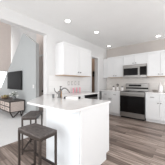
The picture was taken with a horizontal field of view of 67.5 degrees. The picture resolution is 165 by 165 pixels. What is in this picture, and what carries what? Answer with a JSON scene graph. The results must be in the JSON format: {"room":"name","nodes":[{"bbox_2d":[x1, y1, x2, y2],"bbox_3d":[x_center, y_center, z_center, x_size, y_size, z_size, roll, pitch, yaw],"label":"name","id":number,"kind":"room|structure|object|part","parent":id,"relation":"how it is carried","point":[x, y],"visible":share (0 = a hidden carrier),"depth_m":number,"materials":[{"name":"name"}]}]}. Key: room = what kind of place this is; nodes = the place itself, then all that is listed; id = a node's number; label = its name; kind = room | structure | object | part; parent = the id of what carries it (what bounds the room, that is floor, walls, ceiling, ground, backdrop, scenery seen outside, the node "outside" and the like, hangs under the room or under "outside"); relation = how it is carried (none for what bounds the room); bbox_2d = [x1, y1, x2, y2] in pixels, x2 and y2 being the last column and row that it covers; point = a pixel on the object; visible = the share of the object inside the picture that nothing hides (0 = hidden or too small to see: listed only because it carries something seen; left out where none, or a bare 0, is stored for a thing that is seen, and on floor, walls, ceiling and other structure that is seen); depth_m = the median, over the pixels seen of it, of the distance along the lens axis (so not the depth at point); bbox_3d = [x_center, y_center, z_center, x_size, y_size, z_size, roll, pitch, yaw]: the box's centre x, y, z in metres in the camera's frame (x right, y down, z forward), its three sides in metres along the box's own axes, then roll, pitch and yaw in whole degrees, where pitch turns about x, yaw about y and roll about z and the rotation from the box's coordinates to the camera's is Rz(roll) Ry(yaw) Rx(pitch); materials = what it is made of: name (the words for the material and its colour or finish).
{"room":"kitchen","nodes":[
{"label":"kitchen","id":0,"kind":"room"},
{"bbox_2d":[0,22,10,70],"bbox_3d":[-5.682,-1.280,4.867,0.120,5.000,5.230,0,0,40],"label":"wall","id":1,"kind":"structure","parent":0,"point":[5,29],"depth_m":6.63,"materials":[{"name":"beige paint"}]},
{"bbox_2d":[0,71,7,88],"bbox_3d":[-4.581,-0.155,6.208,0.060,0.950,1.500,0,0,40],"label":"window","id":2,"kind":"structure","parent":1,"relation":"in","point":[2,73],"depth_m":6.59,"materials":[{"name":"white glass"}]},
{"bbox_2d":[0,33,38,118],"bbox_3d":[-3.124,-0.325,5.466,4.210,3.090,0.120,0,0,40],"label":"wall","id":3,"kind":"structure","parent":0,"point":[25,59],"depth_m":4.48,"materials":[{"name":"grey paint"}]},
{"bbox_2d":[7,71,21,89],"bbox_3d":[-2.810,-0.085,5.084,1.360,0.730,0.062,0,0,40],"label":"television","id":4,"kind":"object","parent":3,"relation":"attached to","point":[14,79],"visible":1,"depth_m":5.00,"materials":[{"name":"black plastic"}]},
{"bbox_2d":[11,26,35,61],"bbox_3d":[-3.554,-1.280,7.304,4.400,5.000,0.100,0,0,40],"label":"wall","id":5,"kind":"structure","parent":0,"point":[16,33],"depth_m":7.71,"materials":[{"name":"paint"}]},
{"bbox_2d":[36,34,42,54],"bbox_3d":[-1.072,-1.280,4.971,2.400,5.000,0.320,0,0,40],"label":"wall","id":6,"kind":"structure","parent":0,"point":[39,38],"depth_m":5.40,"materials":[{"name":"beige paint"}]},
{"bbox_2d":[39,54,42,110],"bbox_3d":[-1.677,0.015,5.182,0.920,2.410,0.118,0,0,40],"label":"door","id":7,"kind":"structure","parent":6,"relation":"in","point":[40,56],"depth_m":5.29,"materials":[{"name":"beige paint"}]},
{"bbox_2d":[0,5,105,125],"bbox_3d":[-1.349,-0.115,2.641,0.150,2.670,7.340,0,0,40],"label":"wall","id":8,"kind":"structure","parent":0,"point":[51,35],"depth_m":3.14,"materials":[{"name":"paint"}]},
{"bbox_2d":[49,75,89,94],"bbox_3d":[-0.292,0.062,3.790,0.007,0.485,1.740,0,0,40],"label":"backsplash","id":9,"kind":"structure","parent":8,"relation":"attached to","point":[55,82],"depth_m":3.61,"materials":[{"name":"white tile"}]},
{"bbox_2d":[55,41,90,76],"bbox_3d":[-0.210,-0.603,3.618,0.355,0.835,1.180,0,0,40],"label":"upper cabinet","id":10,"kind":"object","parent":8,"relation":"attached to","point":[70,59],"visible":1,"depth_m":3.30,"materials":[{"name":"white paint"}]},
{"bbox_3d":[-0.292,-0.584,3.304,0.020,0.767,0.584,0,0,40],"label":"door","id":11,"kind":"part","parent":10,"relation":"part of","materials":[{"name":"white paint"}]},
{"bbox_3d":[-0.217,-0.996,3.625,0.335,0.048,1.180,0,0,40],"label":"crown","id":12,"kind":"part","parent":10,"relation":"part of","materials":[{"name":"white paint"}]},
{"bbox_3d":[-0.228,-0.191,3.634,0.305,0.012,1.178,0,0,40],"label":"panel","id":13,"kind":"part","parent":10,"relation":"part of","materials":[{"name":"brown wood"}]},
{"bbox_3d":[0.085,-0.584,3.757,0.020,0.767,0.584,0,0,40],"label":"door","id":14,"kind":"part","parent":10,"relation":"part of","materials":[{"name":"white paint"}]},
{"bbox_2d":[90,55,98,99],"bbox_3d":[0.416,0.105,4.756,0.165,2.230,0.590,0,0,40],"label":"trim","id":15,"kind":"structure","parent":8,"relation":"attached to","point":[97,59],"depth_m":4.89,"materials":[{"name":"white paint"}]},
{"bbox_2d":[0,0,164,48],"bbox_3d":[0.555,-1.525,1.060,5.100,0.150,7.540,0,0,40],"label":"ceiling","id":16,"kind":"structure","parent":0,"point":[119,23],"depth_m":2.71,"materials":[{"name":"paint"}]},
{"bbox_2d":[0,109,164,164],"bbox_3d":[-2.061,1.268,3.232,11.900,0.104,7.540,0,0,40],"label":"floor","id":17,"kind":"structure","parent":0,"point":[131,141],"depth_m":2.51,"materials":[{"name":"wood"}]},
{"bbox_2d":[0,97,24,117],"bbox_3d":[-2.936,0.921,4.847,1.750,0.584,0.512,0,0,40],"label":"media console","id":18,"kind":"object","parent":17,"relation":"on","point":[9,105],"visible":1,"depth_m":4.34,"materials":[{"name":"brown wood"}]},
{"bbox_3d":[-2.932,0.833,4.852,1.750,0.375,0.500,0,0,40],"label":"frame","id":19,"kind":"part","parent":18,"relation":"part of","materials":[{"name":"wood"}]},
{"bbox_2d":[9,91,17,99],"bbox_3d":[-2.478,0.471,4.440,0.276,0.310,0.366,0,0,-38],"label":"flower vase","id":20,"kind":"object","parent":18,"relation":"on","point":[13,94],"visible":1,"depth_m":4.42,"materials":[{"name":"clear glass"}]},
{"bbox_2d":[21,111,42,154],"bbox_3d":[-0.929,0.900,2.318,0.245,0.640,0.460,0,0,-5],"label":"bar stool","id":21,"kind":"object","parent":17,"relation":"on","point":[31,115],"visible":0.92,"depth_m":2.11,"materials":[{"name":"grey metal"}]},
{"bbox_3d":[-1.019,0.911,2.090,0.023,0.617,0.023,0,0,-5],"label":"leg","id":22,"kind":"part","parent":21,"relation":"part of","materials":[{"name":"brown metal"}]},
{"bbox_3d":[-0.929,0.591,2.318,0.243,0.022,0.460,0,0,-5],"label":"seat","id":23,"kind":"part","parent":21,"relation":"part of","materials":[{"name":"grey wood"}]},
{"bbox_2d":[18,123,56,164],"bbox_3d":[-0.569,0.900,1.545,0.460,0.640,0.245,0,0,36],"label":"bar stool","id":24,"kind":"object","parent":17,"relation":"on","point":[38,132],"visible":1,"depth_m":1.50,"materials":[{"name":"grey wood"}]},
{"bbox_3d":[-0.812,0.911,1.582,0.023,0.617,0.023,0,0,36],"label":"leg","id":25,"kind":"part","parent":24,"relation":"part of","materials":[{"name":"brown metal"}]},
{"bbox_3d":[-0.682,0.911,1.763,0.023,0.617,0.023,0,0,36],"label":"leg","id":26,"kind":"part","parent":24,"relation":"part of","materials":[{"name":"brown metal"}]},
{"bbox_3d":[-0.569,0.591,1.545,0.460,0.022,0.243,0,0,36],"label":"seat","id":27,"kind":"part","parent":24,"relation":"part of","materials":[{"name":"grey wood"}]},
{"bbox_3d":[-0.457,0.911,1.327,0.023,0.617,0.023,0,0,36],"label":"leg","id":28,"kind":"part","parent":24,"relation":"part of","materials":[{"name":"brown metal"}]},
{"bbox_3d":[-0.327,0.911,1.508,0.023,0.617,0.023,0,0,36],"label":"leg","id":29,"kind":"part","parent":24,"relation":"part of","materials":[{"name":"brown metal"}]},
{"bbox_2d":[46,103,108,164],"bbox_3d":[-0.419,0.778,2.285,1.637,0.884,0.737,0,0,40],"label":"base cabinet","id":30,"kind":"object","parent":17,"relation":"on","point":[82,136],"visible":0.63,"depth_m":1.67,"materials":[{"name":"white paint"}]},
{"bbox_3d":[-0.298,0.778,1.716,0.681,0.884,0.017,0,0,40],"label":"panel","id":31,"kind":"part","parent":30,"relation":"part of","materials":[{"name":"white wood"}]},
{"bbox_2d":[27,92,110,112],"bbox_3d":[-0.095,0.320,2.792,1.824,0.030,2.315,0,0,40],"label":"countertop","id":32,"kind":"structure","parent":30,"relation":"on","point":[61,104],"depth_m":1.88,"materials":[{"name":"white stone"}]},
{"bbox_2d":[54,87,69,97],"bbox_3d":[-0.394,0.201,2.406,0.334,0.207,0.075,0,0,17],"label":"faucet","id":33,"kind":"object","parent":32,"relation":"on","point":[59,92],"visible":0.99,"depth_m":2.40,"materials":[{"name":"silver metal"}]},
{"bbox_3d":[-0.195,0.413,2.372,0.369,0.154,0.322,0,0,40],"label":"sink","id":34,"kind":"object","parent":32,"relation":"in","visible":0},
{"bbox_2d":[64,96,80,98],"bbox_3d":[-0.195,0.374,2.372,0.310,0.205,0.118,0,0,5],"label":"sink","id":35,"kind":"object","parent":34,"relation":"in","point":[65,97],"visible":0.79,"depth_m":2.32,"materials":[{"name":"white ceramic"}]},
{"bbox_3d":[0.203,0.778,1.768,0.020,0.884,0.711,0,0,40],"label":"panel","id":36,"kind":"part","parent":30,"relation":"part of","materials":[{"name":"white paint"}]},
{"bbox_2d":[84,94,97,99],"bbox_3d":[0.055,0.750,3.678,0.635,0.820,0.610,0,0,40],"label":"dishwasher","id":37,"kind":"object","parent":17,"relation":"on","point":[92,96],"visible":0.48,"depth_m":3.53,"materials":[{"name":"black plastic"}]},
{"bbox_3d":[0.257,0.380,3.510,0.019,0.070,0.610,0,0,40],"label":"control panel","id":38,"kind":"part","parent":37,"relation":"part of","materials":[{"name":"black glass"}]},
{"bbox_2d":[102,91,119,115],"bbox_3d":[1.218,0.777,4.837,0.755,0.885,0.640,0,0,40],"label":"base cabinet","id":39,"kind":"object","parent":17,"relation":"on","point":[114,97],"visible":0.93,"depth_m":4.56,"materials":[{"name":"white paint"}]},
{"bbox_3d":[0.897,0.443,4.746,0.372,0.199,0.020,0,0,40],"label":"drawer","id":40,"kind":"part","parent":39,"relation":"part of","materials":[{"name":"white paint"}]},
{"bbox_3d":[0.897,0.833,4.746,0.372,0.559,0.020,0,0,40],"label":"door","id":41,"kind":"part","parent":39,"relation":"part of","materials":[{"name":"white paint"}]},
{"bbox_2d":[99,89,123,91],"bbox_3d":[1.186,0.319,4.884,0.865,0.030,0.631,0,0,40],"label":"countertop","id":42,"kind":"structure","parent":39,"relation":"on","point":[106,89],"depth_m":4.69,"materials":[{"name":"white stone"}]},
{"bbox_3d":[1.188,0.443,4.505,0.372,0.199,0.020,0,0,40],"label":"drawer","id":43,"kind":"part","parent":39,"relation":"part of","materials":[{"name":"white paint"}]},
{"bbox_3d":[1.188,0.833,4.505,0.372,0.559,0.020,0,0,40],"label":"door","id":44,"kind":"part","parent":39,"relation":"part of","materials":[{"name":"white paint"}]},
{"bbox_2d":[120,83,148,120],"bbox_3d":[1.799,0.627,4.307,0.797,1.185,0.684,0,0,40],"label":"range","id":45,"kind":"object","parent":17,"relation":"on","point":[132,103],"visible":1,"depth_m":4.13,"materials":[{"name":"silver metal"}]},
{"bbox_3d":[1.633,1.086,4.106,0.793,0.148,0.034,0,0,40],"label":"storage drawer","id":46,"kind":"part","parent":45,"relation":"part of","materials":[{"name":"silver metal"}]},
{"bbox_3d":[1.633,0.698,4.106,0.793,0.615,0.034,0,0,40],"label":"oven door","id":47,"kind":"part","parent":45,"relation":"part of","materials":[{"name":"black glass"}]},
{"bbox_3d":[1.633,0.350,4.106,0.793,0.070,0.034,0,0,40],"label":"rail","id":48,"kind":"part","parent":45,"relation":"part of","materials":[{"name":"silver metal"}]},
{"bbox_3d":[1.632,0.422,4.105,0.793,0.065,0.036,0,0,40],"label":"door rail","id":49,"kind":"part","parent":45,"relation":"part of","materials":[{"name":"silver metal"}]},
{"bbox_2d":[122,90,147,92],"bbox_3d":[1.804,0.308,4.312,0.793,0.012,0.550,0,0,40],"label":"cooktop","id":50,"kind":"object","parent":45,"relation":"in","point":[125,91],"depth_m":4.16,"materials":[{"name":"silver glass"}]},
{"bbox_2d":[146,93,164,123],"bbox_3d":[2.434,0.777,3.828,0.750,0.885,0.640,0,0,40],"label":"base cabinet","id":51,"kind":"object","parent":17,"relation":"on","point":[155,103],"visible":1,"depth_m":3.68,"materials":[{"name":"white paint"}]},
{"bbox_3d":[2.114,0.443,3.736,0.369,0.199,0.020,0,0,40],"label":"drawer","id":52,"kind":"part","parent":51,"relation":"part of","materials":[{"name":"white paint"}]},
{"bbox_3d":[2.114,0.833,3.736,0.369,0.559,0.020,0,0,40],"label":"door","id":53,"kind":"part","parent":51,"relation":"part of","materials":[{"name":"white paint"}]},
{"bbox_2d":[145,91,164,93],"bbox_3d":[2.446,0.319,3.838,0.760,0.030,0.631,0,0,40],"label":"countertop","id":54,"kind":"structure","parent":51,"relation":"on","point":[151,92],"depth_m":3.75,"materials":[{"name":"white stone"}]},
{"bbox_2d":[158,82,162,91],"bbox_3d":[2.490,0.148,3.938,0.128,0.310,0.128,0,0,40],"label":"bottle vase","id":55,"kind":"object","parent":54,"relation":"on","point":[160,87],"visible":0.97,"depth_m":3.90,"materials":[{"name":"white ceramic"}]},
{"bbox_3d":[2.402,0.443,3.497,0.369,0.199,0.020,0,0,40],"label":"drawer","id":56,"kind":"part","parent":51,"relation":"part of","materials":[{"name":"white paint"}]},
{"bbox_3d":[2.402,0.833,3.497,0.369,0.559,0.020,0,0,40],"label":"door","id":57,"kind":"part","parent":51,"relation":"part of","materials":[{"name":"white paint"}]},
{"bbox_2d":[92,59,94,91],"bbox_3d":[-0.138,-0.115,5.470,1.600,2.670,1.440,0,0,40],"label":"wall","id":58,"kind":"structure","parent":0,"point":[93,60],"depth_m":5.83,"materials":[{"name":"beige paint"}]},
{"bbox_2d":[106,38,164,90],"bbox_3d":[2.322,-0.115,4.441,6.700,2.670,0.120,0,0,40],"label":"wall","id":59,"kind":"structure","parent":0,"point":[155,45],"depth_m":4.62,"materials":[{"name":"beige paint"}]},
{"bbox_2d":[107,56,123,77],"bbox_3d":[1.363,-0.597,4.925,0.665,0.810,0.360,0,0,40],"label":"upper cabinet","id":60,"kind":"object","parent":59,"relation":"attached to","point":[115,65],"visible":0.98,"depth_m":4.80,"materials":[{"name":"white paint"}]},
{"bbox_2d":[103,59,107,77],"bbox_3d":[1.041,-0.581,5.224,0.208,0.778,0.290,0,0,40],"label":"filler panel","id":61,"kind":"object","parent":60,"relation":"attached to","point":[104,60],"visible":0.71,"depth_m":5.11,"materials":[{"name":"white paint"}]},
{"bbox_3d":[1.145,-0.578,4.924,0.326,0.742,0.020,0,0,40],"label":"door","id":62,"kind":"part","parent":60,"relation":"part of","materials":[{"name":"white paint"}]},
{"bbox_3d":[1.401,-0.578,4.711,0.326,0.742,0.020,0,0,40],"label":"door","id":63,"kind":"part","parent":60,"relation":"part of","materials":[{"name":"white paint"}]},
{"bbox_2d":[123,52,146,65],"bbox_3d":[1.927,-0.812,4.457,0.795,0.380,0.360,0,0,40],"label":"upper cabinet","id":64,"kind":"object","parent":59,"relation":"attached to","point":[140,58],"visible":0.93,"depth_m":4.32,"materials":[{"name":"white paint"}]},
{"bbox_3d":[1.685,-0.793,4.476,0.392,0.312,0.020,0,0,40],"label":"door","id":65,"kind":"part","parent":64,"relation":"part of","materials":[{"name":"white paint"}]},
{"bbox_3d":[1.933,-0.978,4.465,0.795,0.048,0.340,0,0,40],"label":"crown","id":66,"kind":"part","parent":64,"relation":"part of","materials":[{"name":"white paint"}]},
{"bbox_2d":[123,64,148,77],"bbox_3d":[1.889,-0.395,4.412,0.790,0.450,0.437,0,0,40],"label":"microwave","id":67,"kind":"object","parent":64,"relation":"attached to","point":[138,70],"visible":1,"depth_m":4.25,"materials":[{"name":"silver metal"}]},
{"bbox_3d":[1.712,-0.356,4.359,0.585,0.372,0.023,0,0,40],"label":"door","id":68,"kind":"part","parent":67,"relation":"part of","materials":[{"name":"silver metal"}]},
{"bbox_3d":[2.018,-0.399,4.105,0.200,0.287,0.023,0,0,40],"label":"control panel","id":69,"kind":"part","parent":67,"relation":"part of","materials":[{"name":"black glass"}]},
{"bbox_3d":[1.990,-0.793,4.222,0.392,0.312,0.020,0,0,40],"label":"door","id":70,"kind":"part","parent":64,"relation":"part of","materials":[{"name":"white paint"}]},
{"bbox_2d":[107,77,164,91],"bbox_3d":[2.000,-0.128,4.624,2.450,0.865,0.007,0,0,40],"label":"backsplash","id":71,"kind":"structure","parent":59,"relation":"attached to","point":[154,82],"depth_m":4.58,"materials":[{"name":"beige tile"}]},
{"bbox_2d":[147,50,164,76],"bbox_3d":[2.527,-0.597,3.959,0.760,0.810,0.360,0,0,40],"label":"upper cabinet","id":72,"kind":"object","parent":59,"relation":"attached to","point":[155,59],"visible":1,"depth_m":3.93,"materials":[{"name":"white paint"}]},
{"bbox_3d":[2.291,-0.578,3.973,0.374,0.742,0.020,0,0,40],"label":"door","id":73,"kind":"part","parent":72,"relation":"part of","materials":[{"name":"white paint"}]},
{"bbox_3d":[2.533,-0.978,3.967,0.760,0.048,0.340,0,0,40],"label":"crown","id":74,"kind":"part","parent":72,"relation":"part of","materials":[{"name":"white paint"}]},
{"bbox_3d":[2.583,-0.578,3.730,0.374,0.742,0.020,0,0,40],"label":"door","id":75,"kind":"part","parent":72,"relation":"part of","materials":[{"name":"white paint"}]}
]}

